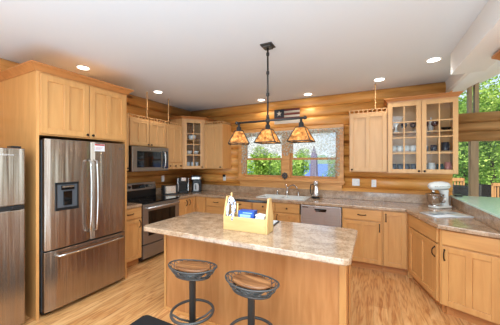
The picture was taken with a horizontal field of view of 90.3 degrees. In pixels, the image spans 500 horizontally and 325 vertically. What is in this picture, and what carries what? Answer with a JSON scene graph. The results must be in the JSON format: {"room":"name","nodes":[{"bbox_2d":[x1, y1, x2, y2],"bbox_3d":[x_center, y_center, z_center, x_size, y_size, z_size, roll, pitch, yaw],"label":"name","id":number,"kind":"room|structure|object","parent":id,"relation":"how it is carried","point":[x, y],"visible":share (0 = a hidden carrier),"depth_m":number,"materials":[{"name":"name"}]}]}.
{"room":"kitchen","nodes":[
{"label":"kitchen","id":0,"kind":"room"},
{"bbox_2d":[0,58,190,187],"bbox_3d":[-3.147,0.170,2.362,0.200,2.720,7.820,0,0,27],"label":"wall","id":1,"kind":"structure","parent":0,"point":[136,105],"depth_m":4.75,"materials":[{"name":"brown wood"}]},
{"bbox_2d":[127,113,128,170],"bbox_3d":[-2.118,-0.321,3.768,0.377,0.902,0.407,0,0,27],"label":"upper cabinet","id":2,"kind":"object","parent":1,"relation":"attached to","point":[127,113],"visible":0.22,"depth_m":3.87,"materials":[{"name":"brown wood"}]},
{"bbox_2d":[128,113,165,147],"bbox_3d":[-1.852,-0.521,4.301,0.377,0.502,0.777,0,0,27],"label":"upper cabinet","id":3,"kind":"object","parent":1,"relation":"attached to","point":[142,132],"visible":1,"depth_m":4.18,"materials":[{"name":"brown wood"}]},
{"bbox_2d":[127,146,168,171],"bbox_3d":[-1.802,-0.058,4.276,0.459,0.405,0.765,0,0,27],"label":"microwave","id":4,"kind":"object","parent":3,"relation":"attached to","point":[141,158],"visible":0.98,"depth_m":4.13,"materials":[{"name":"silver metal"}]},
{"bbox_2d":[166,121,182,168],"bbox_3d":[-1.580,-0.321,4.847,0.376,0.902,0.437,0,0,27],"label":"upper cabinet","id":5,"kind":"object","parent":1,"relation":"attached to","point":[174,133],"visible":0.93,"depth_m":4.77,"materials":[{"name":"brown wood"}]},
{"bbox_2d":[169,116,214,168],"bbox_3d":[-1.213,-0.400,5.253,0.660,1.060,0.700,0,0,27],"label":"upper cabinet","id":6,"kind":"object","parent":1,"relation":"attached to","point":[191,125],"visible":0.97,"depth_m":5.11,"materials":[{"name":"brown wood"}]},
{"bbox_2d":[188,135,195,139],"bbox_3d":[-1.212,-0.521,5.217,0.170,0.100,0.170,0,0,27],"label":"bowl","id":7,"kind":"object","parent":6,"relation":"on","point":[189,136],"visible":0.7,"depth_m":5.16,"materials":[{"name":"white ceramic"}]},
{"bbox_2d":[0,0,488,110],"bbox_3d":[-0.970,-1.265,1.405,4.910,0.150,8.250,0,0,27],"label":"ceiling","id":8,"kind":"structure","parent":0,"point":[200,54],"depth_m":2.42,"materials":[{"name":"white paint"}]},
{"bbox_2d":[75,65,90,70],"bbox_3d":[-2.096,-1.186,3.124,0.164,0.008,0.164,0,0,27],"label":"recessed light","id":9,"kind":"object","parent":8,"relation":"in","point":[80,67],"visible":1,"depth_m":3.14,"materials":[{"name":"white plastic"}]},
{"bbox_2d":[228,42,314,144],"bbox_3d":[0.168,-0.693,2.531,0.945,0.995,0.303,0,0,27],"label":"pendant","id":10,"kind":"object","parent":8,"relation":"hanging from","point":[300,134],"visible":1,"depth_m":2.48,"materials":[{"name":"orange glass"}]},
{"bbox_2d":[373,78,385,81],"bbox_3d":[1.856,-1.186,3.566,0.164,0.008,0.164,0,0,27],"label":"recessed light","id":11,"kind":"object","parent":8,"relation":"in","point":[377,79],"visible":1,"depth_m":3.56,"materials":[{"name":"white plastic"}]},
{"bbox_2d":[425,57,442,62],"bbox_3d":[2.130,-1.186,2.882,0.164,0.008,0.164,0,0,27],"label":"recessed light","id":12,"kind":"object","parent":8,"relation":"in","point":[435,59],"visible":1,"depth_m":2.89,"materials":[{"name":"white plastic"}]},
{"bbox_2d":[451,0,499,74],"bbox_3d":[0.832,-1.085,-0.342,0.285,0.250,6.730,0,0,27],"label":"soffit","id":13,"kind":"object","parent":8,"relation":"attached to","point":[474,51],"depth_m":2.13,"materials":[{"name":"white paint"}]},
{"bbox_2d":[491,49,499,59],"bbox_3d":[2.119,-0.590,1.734,0.375,0.740,0.875,0,0,27],"label":"upper cabinet","id":14,"kind":"object","parent":13,"relation":"hanging from","point":[496,55],"visible":1,"depth_m":2.14,"materials":[{"name":"brown wood"}]},
{"bbox_2d":[21,252,476,324],"bbox_3d":[1.207,1.590,0.572,9.550,0.120,8.700,0,0,27],"label":"floor","id":15,"kind":"structure","parent":0,"point":[377,297],"depth_m":2.68,"materials":[{"name":"laminate"}]},
{"bbox_2d":[0,146,24,324],"bbox_3d":[-2.515,0.690,2.187,0.706,1.680,0.590,0,0,27],"label":"refrigerator","id":16,"kind":"object","parent":15,"relation":"on","point":[12,158],"visible":1,"depth_m":2.21,"materials":[{"name":"grey metal"}]},
{"bbox_2d":[0,60,133,320],"bbox_3d":[-2.195,0.285,3.014,0.901,2.490,1.105,0,0,27],"label":"tall cabinet","id":17,"kind":"object","parent":15,"relation":"on","point":[39,101],"visible":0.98,"depth_m":2.58,"materials":[{"name":"brown wood"}]},
{"bbox_2d":[39,138,124,314],"bbox_3d":[-2.116,0.647,2.966,0.887,1.765,0.872,0,0,27],"label":"refrigerator","id":18,"kind":"object","parent":15,"relation":"on","point":[82,183],"visible":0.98,"depth_m":2.67,"materials":[{"name":"grey metal"}]},
{"bbox_2d":[127,207,141,267],"bbox_3d":[-1.966,1.096,3.682,0.636,0.868,0.405,0,0,27],"label":"base cabinet","id":19,"kind":"object","parent":15,"relation":"on","point":[134,220],"visible":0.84,"depth_m":3.63,"materials":[{"name":"brown wood"}]},
{"bbox_2d":[127,202,141,208],"bbox_3d":[-2.000,0.580,3.696,0.657,0.160,0.400,0,0,27],"label":"countertop","id":20,"kind":"structure","parent":19,"relation":"on","point":[130,205],"depth_m":3.64,"materials":[{"name":"stone"}]},
{"bbox_2d":[130,315,172,324],"bbox_3d":[-0.412,1.524,1.750,1.800,0.011,0.765,0,0,27],"label":"floor mat","id":21,"kind":"object","parent":15,"relation":"on","point":[146,319],"visible":1,"depth_m":2.37,"materials":[{"name":"black rubber"}]},
{"bbox_2d":[127,181,179,261],"bbox_3d":[-1.701,0.927,4.214,0.714,1.147,0.779,0,0,27],"label":"range","id":22,"kind":"object","parent":15,"relation":"on","point":[155,208],"visible":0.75,"depth_m":4.06,"materials":[{"name":"silver metal"}]},
{"bbox_2d":[127,195,179,203],"bbox_3d":[-1.703,0.618,4.215,0.620,0.015,0.779,0,0,27],"label":"cooktop","id":23,"kind":"object","parent":22,"relation":"in","point":[142,199],"depth_m":4.20,"materials":[{"name":"black glass"}]},
{"bbox_2d":[179,198,187,215],"bbox_3d":[-1.470,1.096,4.677,0.636,0.868,0.240,0,0,27],"label":"base cabinet","id":24,"kind":"object","parent":15,"relation":"on","point":[183,205],"visible":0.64,"depth_m":4.57,"materials":[{"name":"brown wood"}]},
{"bbox_2d":[168,259,216,324],"bbox_3d":[-0.463,1.168,2.002,0.372,0.694,0.353,0,0,-20],"label":"bar stool","id":25,"kind":"object","parent":15,"relation":"on","point":[191,270],"visible":1,"depth_m":1.98,"materials":[{"name":"grey metal"}]},
{"bbox_2d":[187,196,205,212],"bbox_3d":[-1.150,1.096,5.128,0.865,0.868,0.848,0,0,27],"label":"base cabinet","id":26,"kind":"object","parent":15,"relation":"on","point":[196,203],"visible":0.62,"depth_m":4.81,"materials":[{"name":"brown wood"}]},
{"bbox_2d":[206,197,225,214],"bbox_3d":[-0.514,1.096,4.908,0.460,0.868,0.634,0,0,27],"label":"base cabinet","id":27,"kind":"object","parent":15,"relation":"on","point":[213,205],"visible":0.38,"depth_m":4.66,"materials":[{"name":"brown wood"}]},
{"bbox_2d":[233,201,251,212],"bbox_3d":[-0.076,1.096,4.689,0.510,0.868,0.636,0,0,27],"label":"base cabinet","id":28,"kind":"object","parent":15,"relation":"on","point":[242,205],"visible":0.19,"depth_m":4.39,"materials":[{"name":"brown wood"}]},
{"bbox_2d":[143,212,357,324],"bbox_3d":[-0.026,1.073,2.357,1.890,0.914,0.836,0,0,27],"label":"kitchen island","id":29,"kind":"object","parent":15,"relation":"on","point":[311,264],"visible":0.73,"depth_m":2.11,"materials":[{"name":"laminate"}]},
{"bbox_2d":[143,212,357,265],"bbox_3d":[-0.029,0.639,2.350,1.890,0.046,0.820,0,0,27],"label":"island countertop","id":30,"kind":"structure","parent":29,"relation":"on","point":[319,243],"depth_m":2.07,"materials":[{"name":"stone"}]},
{"bbox_2d":[223,195,272,234],"bbox_3d":[-0.018,0.465,2.270,0.435,0.300,0.150,0,0,26],"label":"wooden caddy","id":31,"kind":"object","parent":30,"relation":"on","point":[251,225],"visible":0.89,"depth_m":2.20,"materials":[{"name":"brown wood"}]},
{"bbox_2d":[226,196,235,219],"bbox_3d":[-0.179,0.418,2.289,0.100,0.221,0.053,0,0,27],"label":"patterned towel","id":32,"kind":"object","parent":31,"relation":"in","point":[231,200],"visible":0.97,"depth_m":2.27,"materials":[{"name":"white fabric"}]},
{"bbox_2d":[238,209,256,218],"bbox_3d":[-0.020,0.519,2.271,0.150,0.165,0.092,0,0,22],"label":"tissue box","id":33,"kind":"object","parent":31,"relation":"in","point":[247,213],"visible":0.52,"depth_m":2.23,"materials":[{"name":"blue cardboard"}]},
{"bbox_2d":[240,212,251,217],"bbox_3d":[-0.037,0.475,2.229,0.120,0.053,0.002,0,0,22],"label":"print","id":34,"kind":"object","parent":33,"relation":"attached to","point":[242,214],"depth_m":2.23,"materials":[{"name":"white"}]},
{"bbox_2d":[255,213,265,219],"bbox_3d":[0.102,0.531,2.213,0.092,0.141,0.100,0,0,27],"label":"folded napkins","id":35,"kind":"object","parent":31,"relation":"in","point":[259,215],"visible":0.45,"depth_m":2.18,"materials":[{"name":"white paper"}]},
{"bbox_2d":[225,270,279,324],"bbox_3d":[0.009,1.168,1.755,0.364,0.694,0.354,0,0,-10],"label":"bar stool","id":36,"kind":"object","parent":15,"relation":"on","point":[250,286],"visible":1,"depth_m":1.73,"materials":[{"name":"grey metal"}]},
{"bbox_2d":[252,202,301,222],"bbox_3d":[0.539,1.096,4.382,0.855,0.868,0.636,0,0,27],"label":"base cabinet","id":37,"kind":"object","parent":15,"relation":"on","point":[288,212],"visible":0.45,"depth_m":4.07,"materials":[{"name":"brown wood"}]},
{"bbox_2d":[301,204,341,227],"bbox_3d":[1.205,1.087,4.058,0.605,0.845,0.602,0,0,27],"label":"dishwasher","id":38,"kind":"object","parent":15,"relation":"on","point":[310,214],"visible":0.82,"depth_m":3.78,"materials":[{"name":"silver metal"}]},
{"bbox_2d":[342,207,382,270],"bbox_3d":[1.718,1.096,3.794,0.530,0.868,0.636,0,0,27],"label":"base cabinet","id":39,"kind":"object","parent":15,"relation":"on","point":[368,252],"visible":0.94,"depth_m":3.53,"materials":[{"name":"brown wood"}]},
{"bbox_2d":[383,210,406,274],"bbox_3d":[2.086,1.096,3.611,0.288,0.868,0.636,0,0,27],"label":"base cabinet","id":40,"kind":"object","parent":15,"relation":"on","point":[394,222],"visible":0.98,"depth_m":3.37,"materials":[{"name":"brown wood"}]},
{"bbox_2d":[407,213,453,315],"bbox_3d":[2.192,1.096,2.830,0.598,0.868,0.802,0,0,27],"label":"base cabinet","id":41,"kind":"object","parent":15,"relation":"on","point":[423,239],"visible":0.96,"depth_m":2.80,"materials":[{"name":"brown wood"}]},
{"bbox_2d":[440,229,499,324],"bbox_3d":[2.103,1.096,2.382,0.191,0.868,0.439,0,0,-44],"label":"base cabinet","id":42,"kind":"object","parent":15,"relation":"on","point":[469,263],"visible":1,"depth_m":2.33,"materials":[{"name":"brown wood"}]},
{"bbox_2d":[450,195,499,231],"bbox_3d":[2.712,1.002,2.514,0.630,1.057,2.120,0,0,27],"label":"raised bar","id":43,"kind":"object","parent":15,"relation":"on","point":[486,210],"visible":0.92,"depth_m":2.80,"materials":[{"name":"green laminate"}]},
{"bbox_2d":[458,83,499,195],"bbox_3d":[5.282,-0.808,3.289,4.480,4.677,0.200,0,0,27],"label":"window","id":44,"kind":"structure","parent":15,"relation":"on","point":[473,146],"depth_m":4.02,"materials":[{"name":"brown wood"}]},
{"bbox_3d":[2.502,1.096,3.448,0.595,0.868,0.597,0,0,27],"label":"cabinet","id":45,"kind":"object","parent":15,"relation":"on","visible":0},
{"bbox_2d":[156,184,499,238],"bbox_3d":[0.410,0.573,3.924,4.765,0.175,1.644,0,0,27],"label":"countertop","id":46,"kind":"structure","parent":45,"relation":"on","point":[412,204],"depth_m":3.86,"materials":[{"name":"stone"}]},
{"bbox_2d":[161,185,177,194],"bbox_3d":[-1.560,0.523,4.781,0.300,0.185,0.157,0,0,-34],"label":"toaster","id":47,"kind":"object","parent":46,"relation":"on","point":[165,189],"visible":1,"depth_m":4.73,"materials":[{"name":"silver metal"}]},
{"bbox_2d":[176,177,188,193],"bbox_3d":[-1.381,0.459,5.083,0.224,0.315,0.310,0,0,-24],"label":"coffee maker","id":48,"kind":"object","parent":46,"relation":"on","point":[182,182],"visible":0.85,"depth_m":5.03,"materials":[{"name":"black plastic"}]},
{"bbox_2d":[191,175,201,191],"bbox_3d":[-1.132,0.444,5.252,0.204,0.345,0.272,0,0,-5],"label":"coffee maker","id":49,"kind":"object","parent":46,"relation":"on","point":[196,179],"visible":0.98,"depth_m":5.18,"materials":[{"name":"black plastic"}]},
{"bbox_2d":[193,183,198,190],"bbox_3d":[-1.134,0.510,5.202,0.120,0.159,0.144,0,0,27],"label":"pot","id":50,"kind":"object","parent":49,"relation":"on","point":[195,185],"depth_m":5.17,"materials":[{"name":"silver plastic"}]},
{"bbox_2d":[257,194,309,200],"bbox_3d":[0.592,0.695,4.404,0.870,0.182,0.450,0,0,27],"label":"sink","id":51,"kind":"object","parent":46,"relation":"in","point":[274,196],"visible":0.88,"depth_m":4.47,"materials":[{"name":"white ceramic"}]},
{"bbox_2d":[260,195,304,198],"bbox_3d":[0.567,0.701,4.396,0.778,0.170,0.361,0,0,27],"label":"basin","id":52,"kind":"object","parent":51,"relation":"in","point":[261,196],"depth_m":4.50,"materials":[{"name":"white ceramic"}]},
{"bbox_2d":[285,184,296,195],"bbox_3d":[0.742,0.499,4.485,0.056,0.210,0.284,0,0,-35],"label":"faucet","id":53,"kind":"object","parent":46,"relation":"on","point":[285,184],"visible":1,"depth_m":4.56,"materials":[{"name":"silver metal"}]},
{"bbox_2d":[310,181,319,198],"bbox_3d":[1.139,0.466,4.306,0.148,0.300,0.152,0,0,-20],"label":"coffee carafe","id":54,"kind":"object","parent":46,"relation":"on","point":[315,194],"visible":1,"depth_m":4.26,"materials":[{"name":"silver metal"}]},
{"bbox_2d":[425,181,451,208],"bbox_3d":[2.576,0.435,3.404,0.334,0.361,0.249,0,0,-32],"label":"stand mixer","id":55,"kind":"object","parent":46,"relation":"on","point":[440,200],"visible":0.99,"depth_m":3.35,"materials":[{"name":"white metal"}]},
{"bbox_2d":[425,193,445,205],"bbox_3d":[2.514,0.506,3.381,0.216,0.160,0.229,0,0,27],"label":"bowl","id":56,"kind":"object","parent":55,"relation":"on","point":[434,199],"depth_m":3.34,"materials":[{"name":"silver metal"}]},
{"bbox_2d":[420,211,473,217],"bbox_3d":[2.291,0.607,2.903,0.430,0.017,0.280,0,0,-2],"label":"magazine","id":57,"kind":"object","parent":46,"relation":"on","point":[442,214],"visible":0.99,"depth_m":2.86,"materials":[{"name":"white paper"}]},
{"bbox_2d":[191,82,452,205],"bbox_3d":[0.791,0.170,4.779,4.890,2.720,0.220,0,0,27],"label":"wall","id":58,"kind":"structure","parent":0,"point":[329,109],"depth_m":4.28,"materials":[{"name":"brown wood"}]},
{"bbox_2d":[204,121,230,168],"bbox_3d":[-0.678,-0.351,5.173,0.452,0.962,0.377,0,0,27],"label":"upper cabinet","id":59,"kind":"object","parent":58,"relation":"attached to","point":[217,150],"visible":1,"depth_m":5.04,"materials":[{"name":"brown wood"}]},
{"bbox_2d":[274,108,299,123],"bbox_3d":[0.692,-0.873,4.689,0.495,0.274,0.022,0,0,27],"label":"flag sign","id":60,"kind":"object","parent":58,"relation":"attached to","point":[293,112],"visible":0.88,"depth_m":4.68,"materials":[{"name":"wood"}]},
{"bbox_2d":[237,124,344,190],"bbox_3d":[0.708,-0.083,4.748,2.090,1.155,0.230,0,0,27],"label":"window","id":61,"kind":"structure","parent":58,"relation":"in","point":[335,183],"depth_m":4.67,"materials":[{"name":"brown wood"}]},
{"bbox_2d":[245,128,338,133],"bbox_3d":[0.665,-0.585,4.652,2.040,0.014,0.014,0,0,27],"label":"curtain rod","id":62,"kind":"object","parent":61,"relation":"attached to","point":[326,128],"visible":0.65,"depth_m":4.61,"materials":[{"name":"white plastic"}]},
{"bbox_2d":[241,129,339,175],"bbox_3d":[0.677,-0.170,4.663,1.910,0.800,0.020,0,0,27],"label":"lace curtain","id":63,"kind":"object","parent":62,"relation":"hanging from","point":[263,145],"visible":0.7,"depth_m":4.47,"materials":[{"name":"white fabric"}]},
{"bbox_2d":[245,128,342,145],"bbox_3d":[0.663,-0.453,4.636,2.010,0.284,0.028,0,0,27],"label":"lace valance","id":64,"kind":"object","parent":62,"relation":"hanging from","point":[321,128],"visible":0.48,"depth_m":4.62,"materials":[{"name":"white fabric"}]},
{"bbox_2d":[156,184,450,204],"bbox_3d":[0.528,0.550,4.163,4.765,0.131,1.112,0,0,27],"label":"backsplash","id":65,"kind":"structure","parent":58,"relation":"attached to","point":[392,197],"depth_m":4.32,"materials":[{"name":"stone"}]},
{"bbox_2d":[352,179,359,185],"bbox_3d":[1.772,0.330,4.160,0.116,0.120,0.008,0,0,27],"label":"wall outlet","id":66,"kind":"object","parent":58,"relation":"attached to","point":[355,182],"visible":1,"depth_m":4.16,"materials":[{"name":"white plastic"}]},
{"bbox_2d":[349,108,386,171],"bbox_3d":[1.854,-0.334,3.910,0.522,0.957,0.377,0,0,27],"label":"upper cabinet","id":67,"kind":"object","parent":58,"relation":"attached to","point":[368,130],"visible":1,"depth_m":3.77,"materials":[{"name":"brown wood"}]},
{"bbox_2d":[383,91,463,173],"bbox_3d":[2.461,-0.390,3.608,0.915,1.090,0.377,0,0,27],"label":"upper cabinet","id":68,"kind":"object","parent":58,"relation":"attached to","point":[442,107],"visible":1,"depth_m":3.56,"materials":[{"name":"brown wood"}]},
{"bbox_2d":[392,121,401,131],"bbox_3d":[2.178,-0.523,3.708,0.156,0.155,0.156,0,0,27],"label":"cake stand","id":69,"kind":"object","parent":68,"relation":"on","point":[395,124],"visible":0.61,"depth_m":3.69,"materials":[{"name":"white ceramic"}]},
{"bbox_2d":[397,146,402,151],"bbox_3d":[2.220,-0.203,3.676,0.076,0.085,0.094,0,0,30],"label":"mug","id":70,"kind":"object","parent":68,"relation":"on","point":[399,148],"visible":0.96,"depth_m":3.66,"materials":[{"name":"white ceramic"}]},
{"bbox_2d":[397,164,402,168],"bbox_3d":[2.221,0.069,3.676,0.076,0.100,0.094,0,0,30],"label":"mug","id":71,"kind":"object","parent":68,"relation":"in","point":[399,166],"visible":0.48,"depth_m":3.65,"materials":[{"name":"grey"}]},
{"bbox_2d":[410,145,415,150],"bbox_3d":[2.367,-0.203,3.603,0.076,0.085,0.094,0,0,30],"label":"mug","id":72,"kind":"object","parent":68,"relation":"on","point":[413,147],"visible":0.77,"depth_m":3.58,"materials":[{"name":"white ceramic"}]},
{"bbox_2d":[410,122,415,130],"bbox_3d":[2.371,-0.511,3.612,0.084,0.130,0.083,0,0,27],"label":"goblet","id":73,"kind":"object","parent":68,"relation":"on","point":[413,124],"visible":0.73,"depth_m":3.58,"materials":[{"name":"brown glass"}]},
{"bbox_2d":[410,164,415,168],"bbox_3d":[2.370,0.069,3.602,0.076,0.100,0.094,0,0,30],"label":"mug","id":74,"kind":"object","parent":68,"relation":"in","point":[412,166],"visible":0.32,"depth_m":3.58,"materials":[{"name":"grey"}]},
{"bbox_2d":[392,130,452,134],"bbox_3d":[2.476,-0.436,3.638,0.785,0.018,0.280,0,0,27],"label":"shelf","id":75,"kind":"object","parent":68,"relation":"attached to","point":[434,132],"depth_m":3.60,"materials":[{"name":"brown wood"}]},
{"bbox_2d":[392,151,452,152],"bbox_3d":[2.476,-0.151,3.638,0.785,0.018,0.280,0,0,27],"label":"shelf","id":76,"kind":"object","parent":68,"relation":"attached to","point":[396,151],"depth_m":3.55,"materials":[{"name":"brown wood"}]},
{"bbox_2d":[428,117,432,130],"bbox_3d":[2.643,-0.552,3.632,0.060,0.212,0.059,0,0,27],"label":"bottle","id":77,"kind":"object","parent":68,"relation":"on","point":[430,127],"visible":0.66,"depth_m":3.62,"materials":[{"name":"glass"}]},
{"bbox_2d":[428,163,434,168],"bbox_3d":[2.563,0.061,3.506,0.076,0.115,0.094,0,0,30],"label":"mug","id":78,"kind":"object","parent":68,"relation":"in","point":[430,165],"visible":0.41,"depth_m":3.48,"materials":[{"name":"white ceramic"}]},
{"bbox_2d":[430,145,436,150],"bbox_3d":[2.586,-0.203,3.494,0.076,0.085,0.094,0,0,23],"label":"mug","id":79,"kind":"object","parent":68,"relation":"on","point":[432,147],"visible":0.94,"depth_m":3.47,"materials":[{"name":"grey ceramic"}]},
{"bbox_2d":[431,121,437,126],"bbox_3d":[2.599,-0.511,3.498,0.084,0.130,0.083,0,0,27],"label":"goblet","id":80,"kind":"object","parent":68,"relation":"on","point":[433,123],"visible":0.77,"depth_m":3.47,"materials":[{"name":"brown glass"}]},
{"bbox_2d":[441,142,449,150],"bbox_3d":[2.711,-0.221,3.439,0.092,0.120,0.107,0,0,-40],"label":"mug","id":81,"kind":"object","parent":68,"relation":"on","point":[445,146],"visible":1,"depth_m":3.41,"materials":[{"name":"grey"}]},
{"bbox_2d":[444,162,451,169],"bbox_3d":[2.728,0.057,3.423,0.076,0.125,0.094,0,0,30],"label":"mug","id":82,"kind":"object","parent":68,"relation":"in","point":[447,165],"visible":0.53,"depth_m":3.40,"materials":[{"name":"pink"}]},
{"bbox_2d":[445,73,468,92],"bbox_3d":[2.740,-1.115,3.344,0.040,0.190,1.570,0,0,27],"label":"trim","id":83,"kind":"structure","parent":58,"relation":"attached to","point":[452,81],"depth_m":3.28,"materials":[{"name":"white paint"}]},
{"bbox_2d":[451,60,499,91],"bbox_3d":[3.426,-2.217,-0.479,4.640,2.394,8.800,0,0,27],"label":"ceiling","id":84,"kind":"structure","parent":0,"point":[473,78],"depth_m":3.50,"materials":[{"name":"white paint"}]},
{"label":"outside","id":85,"kind":"structure","parent":0,"visible":0},
{"bbox_3d":[5.315,1.600,6.178,14.000,0.100,5.000,0,0,27],"label":"deck","id":86,"kind":"object","parent":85,"visible":0},
{"bbox_2d":[310,146,317,175],"bbox_3d":[2.371,0.465,9.199,0.560,2.170,0.560,0,0,27],"label":"patio umbrella","id":87,"kind":"object","parent":86,"relation":"on","point":[314,163],"visible":0.66,"depth_m":9.13,"materials":[{"name":"purple fabric"}]},
{"bbox_2d":[452,178,464,184],"bbox_3d":[5.388,0.980,6.388,0.550,1.140,0.500,0,0,7],"label":"patio chair","id":88,"kind":"object","parent":86,"relation":"on","point":[462,180],"visible":0.18,"depth_m":6.59,"materials":[{"name":"brown wood"}]},
{"bbox_2d":[452,184,480,196],"bbox_3d":[5.064,1.040,5.788,0.550,1.020,0.500,0,0,37],"label":"patio chair","id":89,"kind":"object","parent":86,"relation":"on","point":[457,189],"visible":0.13,"depth_m":6.00,"materials":[{"name":"grey metal"}]},
{"bbox_2d":[479,184,499,196],"bbox_3d":[6.221,1.060,6.489,0.500,0.980,0.550,0,0,-34],"label":"patio chair","id":90,"kind":"object","parent":86,"relation":"on","point":[485,188],"visible":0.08,"depth_m":6.68,"materials":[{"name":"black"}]},
{"bbox_2d":[491,183,499,196],"bbox_3d":[6.518,1.040,6.188,0.550,1.020,0.500,0,0,1],"label":"patio chair","id":91,"kind":"object","parent":86,"relation":"on","point":[493,185],"visible":0.52,"depth_m":6.41,"materials":[{"name":"brown wood"}]},
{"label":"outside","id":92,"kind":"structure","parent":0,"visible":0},
{"bbox_2d":[248,155,332,163],"bbox_3d":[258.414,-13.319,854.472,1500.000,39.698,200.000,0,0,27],"label":"hills","id":93,"kind":"structure","parent":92,"point":[318,156],"depth_m":782.17,"materials":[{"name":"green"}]},
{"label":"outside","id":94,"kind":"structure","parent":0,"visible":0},
{"bbox_3d":[31.406,4.580,29.373,210.000,0.100,69.400,0,0,27],"label":"ground","id":95,"kind":"structure","parent":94,"visible":0},
{"bbox_2d":[247,146,280,174],"bbox_3d":[0.809,1.622,19.160,3.434,5.830,2.755,0,0,-1],"label":"tree","id":96,"kind":"object","parent":95,"relation":"on","point":[263,168],"visible":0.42,"depth_m":18.60,"materials":[{"name":"green plant"}]},
{"bbox_2d":[270,153,280,174],"bbox_3d":[3.013,1.783,26.922,3.278,5.510,3.286,0,0,27],"label":"tree","id":97,"kind":"object","parent":95,"relation":"on","point":[279,172],"visible":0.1,"depth_m":26.59,"materials":[{"name":"green plant"}]},
{"bbox_2d":[293,148,309,175],"bbox_3d":[4.845,1.534,24.986,2.607,6.001,2.551,0,0,27],"label":"tree","id":98,"kind":"object","parent":95,"relation":"on","point":[299,169],"visible":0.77,"depth_m":24.40,"materials":[{"name":"green plant"}]},
{"bbox_2d":[322,156,334,176],"bbox_3d":[15.424,1.600,44.934,5.198,5.889,3.702,0,0,-18],"label":"tree","id":99,"kind":"object","parent":95,"relation":"on","point":[329,161],"visible":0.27,"depth_m":44.91,"materials":[{"name":"green plant"}]},
{"bbox_2d":[453,77,499,184],"bbox_3d":[11.056,0.141,13.384,4.904,8.801,4.854,0,0,-44],"label":"tree","id":100,"kind":"object","parent":95,"relation":"on","point":[461,104],"visible":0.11,"depth_m":12.32,"materials":[{"name":"green plant"}]},
{"bbox_2d":[458,75,499,184],"bbox_3d":[11.799,-0.039,12.093,4.322,9.158,5.035,0,0,27],"label":"tree","id":101,"kind":"object","parent":95,"relation":"on","point":[491,174],"visible":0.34,"depth_m":11.68,"materials":[{"name":"green plant"}]},
{"bbox_2d":[467,80,499,181],"bbox_3d":[18.264,-0.614,17.293,5.449,10.312,5.614,0,0,34],"label":"tree","id":102,"kind":"object","parent":95,"relation":"on","point":[499,80],"visible":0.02,"depth_m":17.64,"materials":[{"name":"green plant"}]},
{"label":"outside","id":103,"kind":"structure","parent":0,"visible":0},
{"bbox_2d":[248,164,497,176],"bbox_3d":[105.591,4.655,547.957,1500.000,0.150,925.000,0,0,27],"label":"lake","id":104,"kind":"structure","parent":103,"point":[321,167],"depth_m":142.27,"materials":[{"name":"blue liquid"}]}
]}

